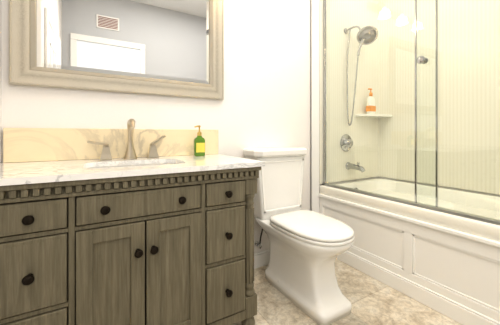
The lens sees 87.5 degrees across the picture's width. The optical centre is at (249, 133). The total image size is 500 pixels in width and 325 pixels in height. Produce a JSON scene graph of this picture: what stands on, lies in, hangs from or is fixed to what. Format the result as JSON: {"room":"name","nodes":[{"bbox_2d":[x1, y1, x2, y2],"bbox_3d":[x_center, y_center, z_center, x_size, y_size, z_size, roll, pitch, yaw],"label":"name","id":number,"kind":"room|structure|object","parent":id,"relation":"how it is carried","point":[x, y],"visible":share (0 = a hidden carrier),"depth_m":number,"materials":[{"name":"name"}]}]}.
{"room":"bathroom","nodes":[
{"label":"bathroom","id":0,"kind":"room"},
{"bbox_2d":[0,0,1,163],"bbox_3d":[-0.635,-0.455,0.186,0.100,2.950,2.450,0,0,-30],"label":"wall","id":1,"kind":"structure","parent":0,"point":[0,81],"depth_m":1.25,"materials":[{"name":"paint"}]},
{"bbox_2d":[2,0,377,252],"bbox_3d":[0.049,-0.455,2.059,3.165,2.950,0.100,0,0,-30],"label":"wall","id":2,"kind":"structure","parent":0,"point":[265,102],"depth_m":1.93,"materials":[{"name":"paint"}]},
{"bbox_2d":[9,0,223,99],"bbox_3d":[-0.679,-0.651,1.554,1.135,0.818,0.036,0,0,-30],"label":"mirror","id":3,"kind":"object","parent":2,"relation":"attached to","point":[174,48],"visible":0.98,"depth_m":1.52,"materials":[{"name":"beige wood"}]},
{"bbox_2d":[254,249,269,268],"bbox_3d":[0.149,0.964,2.048,0.878,0.112,0.017,0,0,-30],"label":"baseboard","id":4,"kind":"structure","parent":2,"relation":"attached to","point":[261,258],"depth_m":2.01,"materials":[{"name":"white paint"}]},
{"bbox_2d":[310,0,318,212],"bbox_3d":[0.571,-0.453,2.292,0.093,2.945,0.021,0,0,-30],"label":"trim","id":5,"kind":"structure","parent":2,"relation":"attached to","point":[314,104],"depth_m":2.28,"materials":[{"name":"white paint"}]},
{"bbox_2d":[319,0,378,183],"bbox_3d":[0.982,-0.492,2.537,0.840,1.875,0.011,0,0,-30],"label":"wall","id":6,"kind":"structure","parent":2,"relation":"attached to","point":[357,125],"depth_m":2.51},
{"bbox_2d":[340,26,377,171],"bbox_3d":[1.015,-0.329,2.407,0.252,1.358,0.245,0,0,-30],"label":"shower fixture","id":7,"kind":"object","parent":6,"relation":"attached to","point":[363,42],"depth_m":2.42,"materials":[{"name":"silver metal"}]},
{"bbox_2d":[355,88,391,117],"bbox_3d":[1.228,-0.310,2.586,0.370,0.280,0.150,0,0,-30],"label":"corner shelf","id":8,"kind":"object","parent":6,"relation":"attached to","point":[370,109],"depth_m":2.56,"materials":[{"name":"white plastic"}]},
{"bbox_2d":[233,259,461,324],"bbox_3d":[0.690,1.070,0.957,3.165,0.100,2.650,0,0,-30],"label":"floor","id":9,"kind":"structure","parent":0,"point":[373,301],"depth_m":1.54,"materials":[{"name":"tile"}]},
{"bbox_2d":[0,119,264,324],"bbox_3d":[-0.559,0.468,1.288,1.130,1.104,0.616,0,0,-30],"label":"bathroom vanity","id":10,"kind":"object","parent":9,"relation":"on","point":[130,225],"visible":1,"depth_m":1.07,"materials":[{"name":"brown wood"}]},
{"bbox_2d":[87,119,165,160],"bbox_3d":[-0.655,0.028,1.428,0.404,0.223,0.164,0,0,-30],"label":"faucet","id":11,"kind":"object","parent":10,"relation":"on","point":[130,155],"depth_m":1.45,"materials":[{"name":"silver metal"}]},
{"bbox_2d":[243,147,353,324],"bbox_3d":[0.326,0.562,1.722,0.480,0.916,0.758,0,0,-30],"label":"toilet","id":12,"kind":"object","parent":9,"relation":"on","point":[307,247],"visible":0.96,"depth_m":1.61,"materials":[{"name":"white ceramic"}]},
{"bbox_2d":[318,0,499,324],"bbox_3d":[1.362,-0.175,1.861,0.868,2.390,1.557,0,0,-30],"label":"tub","id":13,"kind":"object","parent":9,"relation":"on","point":[436,248],"visible":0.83,"depth_m":1.63,"materials":[{"name":"white ceramic"}]},
{"bbox_2d":[378,176,499,195],"bbox_3d":[2.014,-0.455,1.728,0.100,2.950,2.450,0,0,-30],"label":"wall","id":14,"kind":"structure","parent":0,"point":[443,186],"depth_m":2.22,"materials":[{"name":"paint"}]},
{"bbox_2d":[379,0,499,194],"bbox_3d":[1.742,-0.492,2.084,0.011,1.875,1.559,0,0,-30],"label":"wall","id":15,"kind":"structure","parent":14,"relation":"attached to","point":[395,45],"depth_m":2.22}
]}

